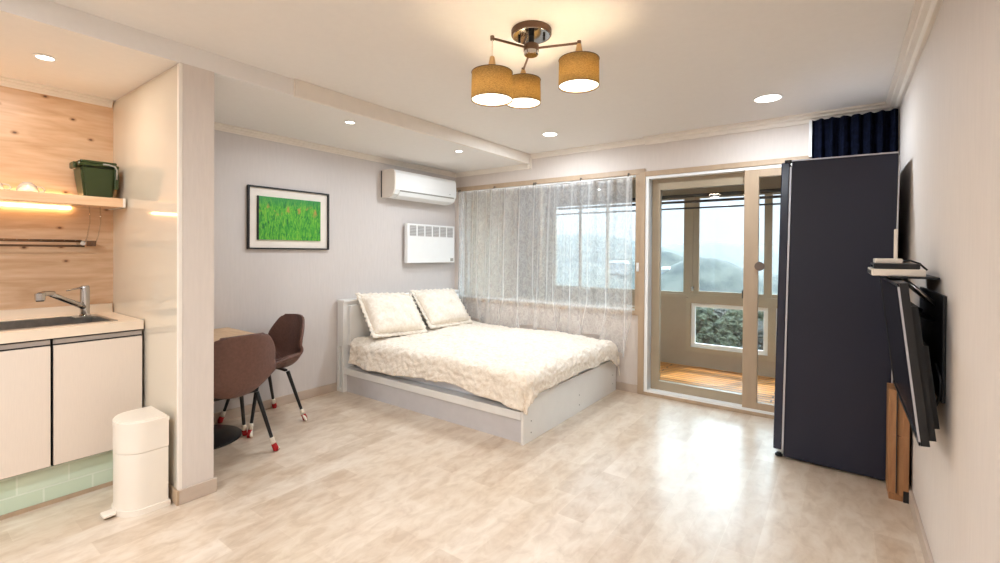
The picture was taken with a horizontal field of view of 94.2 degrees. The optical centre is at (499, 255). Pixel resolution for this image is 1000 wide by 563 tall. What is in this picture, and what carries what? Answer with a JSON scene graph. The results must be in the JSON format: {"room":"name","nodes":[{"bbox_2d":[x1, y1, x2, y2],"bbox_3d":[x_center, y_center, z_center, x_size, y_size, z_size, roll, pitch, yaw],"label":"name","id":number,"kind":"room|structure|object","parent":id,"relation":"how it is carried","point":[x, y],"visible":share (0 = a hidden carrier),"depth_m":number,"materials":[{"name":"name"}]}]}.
{"room":"studio apartment","nodes":[
{"label":"studio apartment","id":0,"kind":"room"},
{"bbox_2d":[114,62,213,488],"bbox_3d":[-2.015,0.138,2.748,1.075,2.250,0.160,1,1,36],"label":"wall partition","id":1,"kind":"structure","parent":0,"point":[198,83],"depth_m":2.43,"materials":[{"name":"paint"}]},
{"bbox_2d":[113,66,176,488],"bbox_3d":[-2.067,0.144,2.684,1.043,2.238,0.004,1,1,36],"label":"panel","id":2,"kind":"object","parent":1,"relation":"attached to","point":[144,119],"visible":0.64,"depth_m":2.58,"materials":[{"name":"beige"}]},
{"bbox_2d":[168,483,178,505],"bbox_3d":[-1.829,1.229,2.502,0.489,0.075,0.012,1,1,36],"label":"baseboard","id":3,"kind":"structure","parent":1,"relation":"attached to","point":[173,493],"depth_m":2.38,"materials":[{"name":"beige wood"}]},
{"bbox_2d":[177,63,182,489],"bbox_3d":[-1.635,0.146,2.373,0.022,2.246,0.018,1,1,36],"label":"trim","id":4,"kind":"structure","parent":1,"relation":"attached to","point":[179,65],"depth_m":2.37,"materials":[{"name":"beige wood"}]},
{"bbox_2d":[179,475,216,504],"bbox_3d":[-2.015,1.226,2.755,1.089,0.075,0.176,1,1,36],"label":"baseboard","id":5,"kind":"structure","parent":1,"relation":"attached to","point":[193,492],"depth_m":2.43,"materials":[{"name":"beige wood"}]},
{"bbox_2d":[0,86,454,412],"bbox_3d":[-2.483,0.082,3.134,0.162,2.550,6.750,1,1,36],"label":"wall","id":6,"kind":"structure","parent":0,"point":[253,288],"depth_m":3.66,"materials":[{"name":"grey paint"}]},
{"bbox_2d":[0,339,50,479],"bbox_3d":[-2.597,0.740,2.355,0.586,0.645,0.374,1,1,36],"label":"base cabinet","id":7,"kind":"object","parent":6,"relation":"attached to","point":[25,367],"visible":0.98,"depth_m":2.26,"materials":[{"name":"white wood"}]},
{"bbox_2d":[0,219,98,246],"bbox_3d":[-2.800,-0.172,2.409,0.181,0.241,1.108,1,1,36],"label":"rail","id":8,"kind":"object","parent":6,"relation":"attached to","point":[80,243],"visible":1,"depth_m":2.70,"materials":[{"name":"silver metal"}]},
{"bbox_2d":[0,76,112,107],"bbox_3d":[-3.154,-0.967,2.041,0.030,0.045,2.298,1,1,36],"label":"crown molding","id":9,"kind":"structure","parent":6,"relation":"attached to","point":[4,81],"depth_m":2.75,"materials":[{"name":"beige wood"}]},
{"bbox_2d":[0,189,125,209],"bbox_3d":[-2.729,-0.312,2.411,0.290,0.066,1.194,1,1,36],"label":"wall shelf","id":10,"kind":"object","parent":6,"relation":"attached to","point":[6,196],"depth_m":2.61,"materials":[{"name":"brown wood"}]},
{"bbox_2d":[0,182,11,189],"bbox_3d":[-2.685,-0.375,2.466,0.106,0.062,0.091,0,0,-18],"label":"glass cup","id":11,"kind":"object","parent":10,"relation":"on","point":[1,184],"visible":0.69,"depth_m":2.49,"materials":[{"name":"clear glass"}]},
{"bbox_2d":[16,182,45,192],"bbox_3d":[-2.606,-0.375,2.573,0.106,0.062,0.091,0,0,-18],"label":"glass cup","id":12,"kind":"object","parent":10,"relation":"on","point":[24,186],"visible":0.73,"depth_m":2.55,"materials":[{"name":"clear glass"}]},
{"bbox_2d":[16,182,38,191],"bbox_3d":[-2.613,-0.376,2.571,0.091,0.062,0.091,1,1,36],"label":"bowl","id":13,"kind":"object","parent":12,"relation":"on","point":[24,186],"depth_m":2.55,"materials":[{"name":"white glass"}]},
{"bbox_2d":[69,159,118,197],"bbox_3d":[-2.445,-0.453,2.800,0.205,0.218,0.202,1,1,36],"label":"caddy","id":14,"kind":"object","parent":10,"relation":"on","point":[92,178],"visible":0.93,"depth_m":2.76,"materials":[{"name":"green plastic"}]},
{"bbox_2d":[50,329,141,465],"bbox_3d":[-2.372,0.739,2.661,0.586,0.645,0.373,1,1,36],"label":"base cabinet","id":15,"kind":"object","parent":6,"relation":"attached to","point":[96,378],"visible":0.8,"depth_m":2.46,"materials":[{"name":"white wood"}]},
{"bbox_2d":[214,382,336,422],"bbox_3d":[-1.477,1.217,4.396,0.014,0.075,3.130,1,1,36],"label":"baseboard","id":16,"kind":"structure","parent":6,"relation":"attached to","point":[286,399],"depth_m":3.91,"materials":[{"name":"beige wood"}]},
{"bbox_2d":[246,184,328,249],"bbox_3d":[-1.777,-0.308,3.950,0.028,0.507,0.717,1,1,36],"label":"framed picture","id":17,"kind":"object","parent":6,"relation":"attached to","point":[277,218],"visible":1,"depth_m":3.91,"materials":[{"name":"black metal"}]},
{"bbox_2d":[257,195,320,240],"bbox_3d":[-1.777,-0.307,3.944,0.014,0.354,0.556,1,1,36],"label":"painting","id":18,"kind":"object","parent":17,"relation":"attached to","point":[279,217],"depth_m":3.92,"materials":[{"name":"green paper"}]},
{"bbox_2d":[214,122,455,176],"bbox_3d":[-1.454,-0.970,4.373,0.035,0.050,3.130,1,1,36],"label":"crown molding","id":19,"kind":"structure","parent":6,"relation":"attached to","point":[217,126],"depth_m":4.17,"materials":[{"name":"white wood"}]},
{"bbox_2d":[381,169,455,204],"bbox_3d":[-0.858,-0.729,5.043,0.208,0.289,0.915,1,1,36],"label":"air conditioner","id":20,"kind":"object","parent":6,"relation":"attached to","point":[395,184],"visible":1,"depth_m":4.88,"materials":[{"name":"white plastic"}]},
{"bbox_2d":[404,223,453,262],"bbox_3d":[-0.793,-0.135,5.242,0.088,0.425,0.740,1,1,36],"label":"heater","id":21,"kind":"object","parent":6,"relation":"attached to","point":[424,243],"visible":1,"depth_m":5.17,"materials":[{"name":"white paint"}]},
{"bbox_2d":[410,225,415,235],"bbox_3d":[-0.931,-0.271,4.981,0.002,0.112,0.093,1,1,36],"label":"grille","id":22,"kind":"object","parent":21,"relation":"attached to","point":[412,227],"depth_m":4.98,"materials":[{"name":"grey plastic"}]},
{"bbox_2d":[418,226,423,235],"bbox_3d":[-0.861,-0.270,5.074,0.003,0.103,0.089,1,1,36],"label":"grille","id":23,"kind":"object","parent":21,"relation":"attached to","point":[420,228],"depth_m":5.07,"materials":[{"name":"grey plastic"}]},
{"bbox_2d":[426,226,431,236],"bbox_3d":[-0.793,-0.271,5.170,0.002,0.112,0.093,1,1,36],"label":"grille","id":24,"kind":"object","parent":21,"relation":"attached to","point":[428,228],"depth_m":5.17,"materials":[{"name":"grey plastic"}]},
{"bbox_2d":[433,227,438,236],"bbox_3d":[-0.723,-0.271,5.263,0.004,0.112,0.093,1,1,36],"label":"grille","id":25,"kind":"object","parent":21,"relation":"attached to","point":[435,229],"depth_m":5.26,"materials":[{"name":"grey plastic"}]},
{"bbox_2d":[440,227,445,236],"bbox_3d":[-0.655,-0.272,5.358,0.002,0.112,0.093,1,1,36],"label":"grille","id":26,"kind":"object","parent":21,"relation":"attached to","point":[442,229],"depth_m":5.35,"materials":[{"name":"grey plastic"}]},
{"bbox_2d":[447,228,452,237],"bbox_3d":[-0.586,-0.272,5.452,0.002,0.112,0.093,1,1,36],"label":"grille","id":27,"kind":"object","parent":21,"relation":"attached to","point":[449,230],"depth_m":5.45,"materials":[{"name":"grey plastic"}]},
{"bbox_3d":[-2.822,0.741,2.049,0.586,0.645,0.374,1,1,36],"label":"base cabinet","id":28,"kind":"object","parent":6,"relation":"attached to","visible":0},
{"bbox_2d":[0,303,143,343],"bbox_3d":[-2.612,0.360,2.328,0.586,0.105,1.197,1,1,36],"label":"countertop","id":29,"kind":"structure","parent":28,"relation":"on","point":[124,323],"depth_m":2.57,"materials":[{"name":"beige stone"}]},
{"bbox_2d":[0,314,117,331],"bbox_3d":[-2.531,0.450,2.414,0.421,0.184,0.766,1,1,36],"label":"sink","id":30,"kind":"object","parent":29,"relation":"in","point":[94,318],"visible":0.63,"depth_m":2.63,"materials":[{"name":"metal"}]},
{"bbox_2d":[34,285,90,316],"bbox_3d":[-2.435,0.267,2.593,0.059,0.182,0.361,0,0,-6],"label":"faucet","id":31,"kind":"object","parent":29,"relation":"on","point":[83,305],"visible":1,"depth_m":2.69,"materials":[{"name":"silver metal"}]},
{"bbox_2d":[0,0,525,172],"bbox_3d":[-2.003,-1.087,2.748,1.070,0.200,6.400,1,1,36],"label":"ceiling","id":32,"kind":"structure","parent":0,"point":[97,56],"depth_m":2.61,"materials":[{"name":"paint"}]},
{"bbox_2d":[32,53,56,60],"bbox_3d":[-2.254,-0.983,2.303,0.088,0.007,0.088,1,1,36],"label":"recessed light","id":33,"kind":"object","parent":32,"relation":"in","point":[39,56],"visible":1,"depth_m":2.30,"materials":[{"name":"white paint"}]},
{"bbox_2d":[36,55,53,59],"bbox_3d":[-2.254,-0.982,2.303,0.068,0.001,0.068,1,1,36],"label":"diffuser","id":34,"kind":"object","parent":33,"relation":"attached to","point":[39,56],"depth_m":2.30,"materials":[{"name":"white plastic"}]},
{"bbox_2d":[344,121,355,123],"bbox_3d":[-1.105,-0.983,3.424,0.084,0.007,0.084,1,1,36],"label":"recessed light","id":35,"kind":"object","parent":32,"relation":"in","point":[347,122],"visible":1,"depth_m":3.43,"materials":[{"name":"white paint"}]},
{"bbox_2d":[0,389,924,562],"bbox_3d":[-0.799,1.328,1.870,4.097,0.100,6.400,1,1,36],"label":"floor","id":36,"kind":"structure","parent":0,"point":[629,477],"depth_m":2.42,"materials":[{"name":"brown wood"}]},
{"bbox_2d":[0,481,112,519],"bbox_3d":[-2.424,1.255,2.193,0.025,0.020,1.197,1,1,36],"label":"strip","id":37,"kind":"object","parent":36,"relation":"on","point":[43,504],"depth_m":2.37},
{"bbox_2d":[0,450,112,514],"bbox_3d":[-2.427,1.156,2.195,0.015,0.182,1.197,1,1,36],"label":"tiles","id":38,"kind":"structure","parent":37,"relation":"on","point":[18,492],"depth_m":2.38,"materials":[{"name":"green tile"}]},
{"bbox_2d":[100,406,170,518],"bbox_3d":[-1.852,1.038,2.341,0.252,0.460,0.250,1,1,36],"label":"pedal bin","id":39,"kind":"object","parent":36,"relation":"on","point":[141,435],"visible":1,"depth_m":2.28,"materials":[{"name":"beige plastic"}]},
{"bbox_2d":[214,327,254,448],"bbox_3d":[-1.999,0.904,3.170,0.583,0.712,0.523,1,1,36],"label":"dining table","id":40,"kind":"object","parent":36,"relation":"on","point":[224,435],"visible":0.2,"depth_m":3.25,"materials":[{"name":"brown wood"}]},
{"bbox_2d":[214,332,279,450],"bbox_3d":[-1.736,0.867,2.942,0.526,0.788,0.508,1,1,36],"label":"dining chair","id":41,"kind":"object","parent":36,"relation":"on","point":[242,363],"visible":0.62,"depth_m":2.81,"materials":[{"name":"brown leather"}]},
{"bbox_2d":[218,314,306,437],"bbox_3d":[-1.784,0.862,3.541,0.508,0.788,0.526,1,1,36],"label":"dining chair","id":42,"kind":"object","parent":36,"relation":"on","point":[287,333],"visible":0.5,"depth_m":3.69,"materials":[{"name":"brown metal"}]},
{"bbox_2d":[337,289,615,444],"bbox_3d":[-0.208,0.839,4.359,2.067,0.848,1.615,1,1,36],"label":"bed","id":43,"kind":"object","parent":36,"relation":"on","point":[553,406],"visible":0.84,"depth_m":3.73,"materials":[{"name":"white laminate"}]},
{"bbox_2d":[356,361,605,399],"bbox_3d":[-0.139,0.928,4.343,1.886,0.228,1.480,1,1,36],"label":"mattress","id":44,"kind":"object","parent":43,"relation":"on","point":[445,385],"visible":0.11,"depth_m":3.67,"materials":[{"name":"white fabric"}]},
{"bbox_2d":[348,320,619,414],"bbox_3d":[-0.133,0.912,4.265,1.938,0.395,1.611,1,1,36],"label":"duvet","id":45,"kind":"object","parent":44,"relation":"on","point":[508,366],"visible":0.92,"depth_m":3.76,"materials":[{"name":"beige fabric"}]},
{"bbox_2d":[355,292,427,337],"bbox_3d":[-1.028,0.557,4.474,0.320,0.428,0.681,1,1,39],"label":"pillow","id":46,"kind":"object","parent":45,"relation":"on","point":[386,314],"visible":1,"depth_m":4.35,"materials":[{"name":"beige fabric"}]},
{"bbox_2d":[410,288,472,328],"bbox_3d":[-0.621,0.555,5.030,0.332,0.398,0.670,1,1,37],"label":"pillow","id":47,"kind":"object","parent":45,"relation":"on","point":[443,307],"visible":1,"depth_m":4.90,"materials":[{"name":"beige fabric"}]},
{"bbox_2d":[773,151,900,480],"bbox_3d":[2.176,0.345,3.053,0.595,1.887,0.646,2,1,36],"label":"refrigerator","id":48,"kind":"object","parent":36,"relation":"on","point":[838,214],"visible":0.94,"depth_m":2.79,"materials":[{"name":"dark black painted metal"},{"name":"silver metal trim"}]},
{"bbox_2d":[886,383,909,503],"bbox_3d":[2.152,1.003,2.517,0.084,0.580,0.182,1,1,36],"label":"wooden post","id":49,"kind":"object","parent":36,"relation":"on","point":[897,423],"visible":0.94,"depth_m":2.46,"materials":[{"name":"brown wood"}]},
{"bbox_2d":[48,0,914,153],"bbox_3d":[-0.352,-1.117,1.535,3.027,0.100,6.400,1,1,36],"label":"ceiling","id":50,"kind":"structure","parent":0,"point":[666,66],"depth_m":2.42,"materials":[{"name":"paint"}]},
{"bbox_2d":[294,79,530,163],"bbox_3d":[-0.464,-1.032,3.925,0.026,0.106,2.680,1,1,36],"label":"ceiling beam","id":51,"kind":"structure","parent":50,"relation":"attached to","point":[304,90],"depth_m":3.48,"materials":[{"name":"white paint"}]},
{"bbox_2d":[471,20,599,108],"bbox_3d":[0.158,-0.878,2.159,0.562,0.379,0.572,1,1,36],"label":"ceiling lamp","id":52,"kind":"object","parent":50,"relation":"hanging from","point":[493,85],"visible":1,"depth_m":2.10,"materials":[{"name":"fabric"}]},
{"bbox_2d":[472,93,511,104],"bbox_3d":[-0.036,-0.694,2.061,0.176,0.001,0.176,1,1,36],"label":"diffuser","id":53,"kind":"object","parent":52,"relation":"attached to","point":[484,99],"depth_m":2.06,"materials":[{"name":"white plastic"}]},
{"bbox_2d":[508,98,539,107],"bbox_3d":[0.120,-0.800,2.428,0.176,0.001,0.176,1,1,36],"label":"diffuser","id":54,"kind":"object","parent":52,"relation":"attached to","point":[518,102],"depth_m":2.44,"materials":[{"name":"white plastic"}]},
{"bbox_2d":[559,79,598,91],"bbox_3d":[0.358,-0.774,2.113,0.176,0.001,0.176,1,1,36],"label":"diffuser","id":55,"kind":"object","parent":52,"relation":"attached to","point":[579,85],"depth_m":2.11,"materials":[{"name":"white plastic"}]},
{"bbox_2d":[542,132,557,135],"bbox_3d":[0.443,-1.078,4.124,0.144,0.007,0.144,1,1,36],"label":"recessed light","id":56,"kind":"object","parent":50,"relation":"in","point":[545,133],"visible":1,"depth_m":4.12,"materials":[{"name":"white paint"}]},
{"bbox_2d":[543,133,556,135],"bbox_3d":[0.443,-1.078,4.124,0.124,0.001,0.124,1,1,36],"label":"diffuser","id":57,"kind":"object","parent":56,"relation":"attached to","point":[546,134],"depth_m":4.13,"materials":[{"name":"white plastic"}]},
{"bbox_2d":[753,94,782,102],"bbox_3d":[1.806,-1.062,3.134,0.176,0.007,0.176,1,1,36],"label":"recessed light","id":58,"kind":"object","parent":50,"relation":"in","point":[768,97],"visible":1,"depth_m":3.13,"materials":[{"name":"white paint"}]},
{"bbox_2d":[755,95,780,101],"bbox_3d":[1.806,-1.061,3.134,0.156,0.001,0.156,1,1,36],"label":"diffuser","id":59,"kind":"object","parent":58,"relation":"attached to","point":[768,98],"depth_m":3.14,"materials":[{"name":"white plastic"}]},
{"bbox_2d":[470,191,519,296],"bbox_3d":[-0.088,0.108,6.382,0.120,2.280,1.320,1,1,36],"label":"wall","id":60,"kind":"structure","parent":0,"point":[512,216],"depth_m":6.32,"materials":[{"name":"white paint"}]},
{"bbox_2d":[519,176,780,377],"bbox_3d":[2.129,0.130,5.498,4.500,2.280,0.120,1,1,36],"label":"wall","id":61,"kind":"structure","parent":0,"point":[673,309],"depth_m":5.95,"materials":[{"name":"paint"}]},
{"bbox_2d":[552,188,780,303],"bbox_3d":[2.218,-0.114,5.395,3.640,1.210,0.140,1,1,36],"label":"window","id":62,"kind":"structure","parent":61,"relation":"in","point":[694,214],"depth_m":5.24,"materials":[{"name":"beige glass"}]},
{"bbox_2d":[550,194,688,296],"bbox_3d":[1.473,-0.128,5.961,1.830,1.200,0.110,1,1,36],"label":"window","id":63,"kind":"structure","parent":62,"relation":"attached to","point":[553,263],"depth_m":6.03,"materials":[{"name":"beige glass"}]},
{"bbox_2d":[686,298,776,361],"bbox_3d":[2.877,0.804,4.932,1.710,0.610,0.110,1,1,36],"label":"window","id":64,"kind":"structure","parent":61,"relation":"in","point":[768,353],"depth_m":5.14,"materials":[{"name":"white paint"}]},
{"bbox_2d":[455,112,898,384],"bbox_3d":[1.162,0.096,4.521,4.097,2.350,0.200,1,1,36],"label":"wall","id":65,"kind":"structure","parent":0,"point":[788,141],"depth_m":4.43,"materials":[{"name":"paint"}]},
{"bbox_2d":[455,164,527,177],"bbox_3d":[-0.121,-0.969,5.314,1.070,0.050,0.035,1,1,36],"label":"crown molding","id":66,"kind":"structure","parent":65,"relation":"attached to","point":[522,166],"depth_m":5.28,"materials":[{"name":"white wood"}]},
{"bbox_2d":[527,158,531,168],"bbox_3d":[0.320,-0.993,4.987,0.034,0.110,0.040,1,1,36],"label":"trim","id":67,"kind":"structure","parent":65,"relation":"attached to","point":[529,166],"depth_m":4.98,"materials":[{"name":"white wood"}]},
{"bbox_2d":[456,168,644,315],"bbox_3d":[0.430,-0.135,5.013,2.330,1.355,0.192,1,1,36],"label":"window","id":68,"kind":"structure","parent":65,"relation":"in","point":[615,176],"depth_m":4.99,"materials":[{"name":"white paint"}]},
{"bbox_2d":[458,182,537,324],"bbox_3d":[-0.060,0.008,5.207,1.150,1.580,0.105,1,1,36],"label":"lace curtain","id":69,"kind":"object","parent":68,"relation":"hanging from","point":[487,307],"visible":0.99,"depth_m":5.26,"materials":[{"name":"white fabric"}]},
{"bbox_2d":[533,173,629,354],"bbox_3d":[0.781,0.081,4.591,1.081,1.706,0.102,1,1,36],"label":"lace curtain","id":70,"kind":"object","parent":68,"relation":"hanging from","point":[627,190],"visible":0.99,"depth_m":4.53,"materials":[{"name":"white fabric"}]},
{"bbox_2d":[616,381,636,392],"bbox_3d":[0.357,1.225,4.983,2.275,0.075,0.014,1,1,36],"label":"baseboard","id":71,"kind":"structure","parent":65,"relation":"attached to","point":[622,386],"depth_m":4.36,"materials":[{"name":"beige wood"}]},
{"bbox_2d":[530,102,898,158],"bbox_3d":[1.516,-1.043,4.081,3.027,0.060,0.085,1,1,36],"label":"crown molding","id":72,"kind":"structure","parent":65,"relation":"attached to","point":[799,119],"depth_m":3.80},
{"bbox_2d":[637,155,811,418],"bbox_3d":[1.853,0.257,3.960,1.322,2.045,0.168,1,1,36],"label":"door","id":73,"kind":"structure","parent":65,"relation":"in","point":[748,174],"depth_m":4.03,"materials":[{"name":"white paint"}]},
{"bbox_2d":[809,120,811,156],"bbox_3d":[2.338,-0.878,3.500,0.018,0.270,0.050,1,1,36],"label":"trim","id":74,"kind":"structure","parent":65,"relation":"attached to","point":[810,121],"depth_m":3.48,"materials":[{"name":"white paint"}]},
{"bbox_2d":[812,108,897,157],"bbox_3d":[2.489,0.132,3.292,0.485,2.255,0.058,1,1,36],"label":"curtain","id":75,"kind":"object","parent":65,"relation":"hanging from","point":[870,132],"visible":0.2,"depth_m":3.27,"materials":[{"name":"blue fabric"}]},
{"bbox_2d":[660,362,774,403],"bbox_3d":[1.766,1.321,5.024,4.700,0.100,1.320,1,1,36],"label":"floor","id":76,"kind":"structure","parent":0,"point":[678,373],"depth_m":4.80,"materials":[{"name":"brown wood"}]},
{"bbox_2d":[898,0,999,562],"bbox_3d":[0.935,0.124,0.625,0.150,2.550,6.750,1,1,36],"label":"wall","id":77,"kind":"structure","parent":0,"point":[949,129],"depth_m":1.50,"materials":[{"name":"paint"}]},
{"bbox_2d":[879,276,946,446],"bbox_3d":[1.765,0.381,2.013,0.148,0.570,0.970,1,1,36],"label":"television","id":78,"kind":"object","parent":77,"relation":"attached to","point":[916,335],"visible":0.99,"depth_m":1.70,"materials":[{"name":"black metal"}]},
{"bbox_2d":[887,274,939,305],"bbox_3d":[1.752,0.141,1.991,0.153,0.117,0.420,1,1,36],"label":"shelf","id":79,"kind":"object","parent":77,"relation":"attached to","point":[914,288],"visible":0.57,"depth_m":1.85,"materials":[{"name":"metal"}]},
{"bbox_2d":[868,267,925,276],"bbox_3d":[1.705,0.068,2.013,0.169,0.028,0.360,1,1,36],"label":"box","id":80,"kind":"object","parent":79,"relation":"on","point":[875,272],"visible":0.89,"depth_m":1.87,"materials":[{"name":"beige plastic"}]},
{"bbox_2d":[870,262,919,269],"bbox_3d":[1.696,0.043,2.007,0.146,0.022,0.300,1,1,36],"label":"box","id":81,"kind":"object","parent":80,"relation":"on","point":[872,264],"visible":0.98,"depth_m":1.89,"materials":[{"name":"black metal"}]},
{"bbox_2d":[873,229,927,270],"bbox_3d":[1.716,-0.026,1.992,0.175,0.176,0.180,1,1,36],"label":"router","id":82,"kind":"object","parent":81,"relation":"on","point":[895,259],"visible":0.96,"depth_m":1.97,"materials":[{"name":"beige plastic"}]},
{"bbox_2d":[886,0,942,109],"bbox_3d":[0.837,-1.024,0.662,0.075,0.055,6.400,1,1,36],"label":"crown molding","id":83,"kind":"structure","parent":77,"relation":"attached to","point":[924,13],"depth_m":2.27,"materials":[{"name":"white wood"}]},
{"bbox_2d":[909,481,933,562],"bbox_3d":[0.847,1.261,0.662,0.014,0.075,6.400,1,1,36],"label":"baseboard","id":84,"kind":"structure","parent":77,"relation":"attached to","point":[926,552],"depth_m":2.10,"materials":[{"name":"beige wood"}]},
{"bbox_3d":[1.782,-1.069,5.006,4.700,0.120,1.320,1,1,36],"label":"ceiling","id":85,"kind":"structure","parent":0,"visible":0},
{"bbox_2d":[527,191,780,216],"bbox_3d":[1.943,-0.756,5.062,3.900,0.504,0.028,1,1,36],"label":"drying rack","id":86,"kind":"object","parent":85,"relation":"hanging from","point":[774,196],"visible":0.47,"depth_m":5.09,"materials":[{"name":"metal"}]},
{"label":"outside","id":87,"kind":"structure","parent":0,"visible":0},
{"bbox_2d":[556,233,778,310],"bbox_3d":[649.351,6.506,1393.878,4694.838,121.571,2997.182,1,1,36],"label":"outdoor view","id":88,"kind":"structure","parent":87,"point":[721,264],"depth_m":696.87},
{"bbox_2d":[609,261,628,273],"bbox_3d":[102.324,9.843,400.081,15.200,11.200,9.200,1,1,36],"label":"house","id":89,"kind":"structure","parent":88,"relation":"on","point":[615,267],"depth_m":397.06,"materials":[{"name":"white"}]},
{"bbox_2d":[661,266,670,273],"bbox_3d":[117.745,13.378,330.105,7.200,11.400,7.200,1,1,36],"label":"house","id":90,"kind":"structure","parent":88,"relation":"on","point":[663,269],"depth_m":327.49,"materials":[{"name":"white"}]},
{"bbox_2d":[696,307,736,346],"bbox_3d":[7.931,5.310,19.311,3.947,6.592,3.988,1,1,34],"label":"tree","id":91,"kind":"object","parent":88,"relation":"on","point":[708,325],"visible":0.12,"depth_m":18.72,"materials":[{"name":"green plant"}]},
{"bbox_2d":[713,308,726,318],"bbox_3d":[27.085,9.088,57.255,3.296,5.520,3.309,0,1,-37],"label":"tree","id":92,"kind":"object","parent":88,"relation":"on","point":[720,312],"visible":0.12,"depth_m":56.77,"materials":[{"name":"green plant"}]},
{"bbox_2d":[718,316,742,347],"bbox_3d":[12.884,6.233,25.340,3.539,5.851,3.504,0,1,-39],"label":"tree","id":93,"kind":"object","parent":88,"relation":"on","point":[733,326],"visible":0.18,"depth_m":25.00,"materials":[{"name":"green plant"}]},
{"bbox_2d":[719,309,742,337],"bbox_3d":[20.098,7.514,40.044,3.459,5.719,3.425,1,0,28],"label":"tree","id":94,"kind":"object","parent":88,"relation":"on","point":[738,313],"visible":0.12,"depth_m":39.74,"materials":[{"name":"green plant"}]},
{"bbox_2d":[741,319,763,349],"bbox_3d":[12.838,5.489,20.441,4.100,6.840,4.084,1,0,19],"label":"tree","id":95,"kind":"object","parent":88,"relation":"on","point":[760,323],"visible":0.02,"depth_m":20.54,"materials":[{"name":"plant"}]},
{"bbox_2d":[758,311,763,320],"bbox_3d":[18.350,6.859,31.496,3.816,6.374,3.855,0,0,-14],"label":"tree","id":96,"kind":"object","parent":88,"relation":"on","point":[760,313],"visible":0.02,"depth_m":31.46,"materials":[{"name":"green plant"}]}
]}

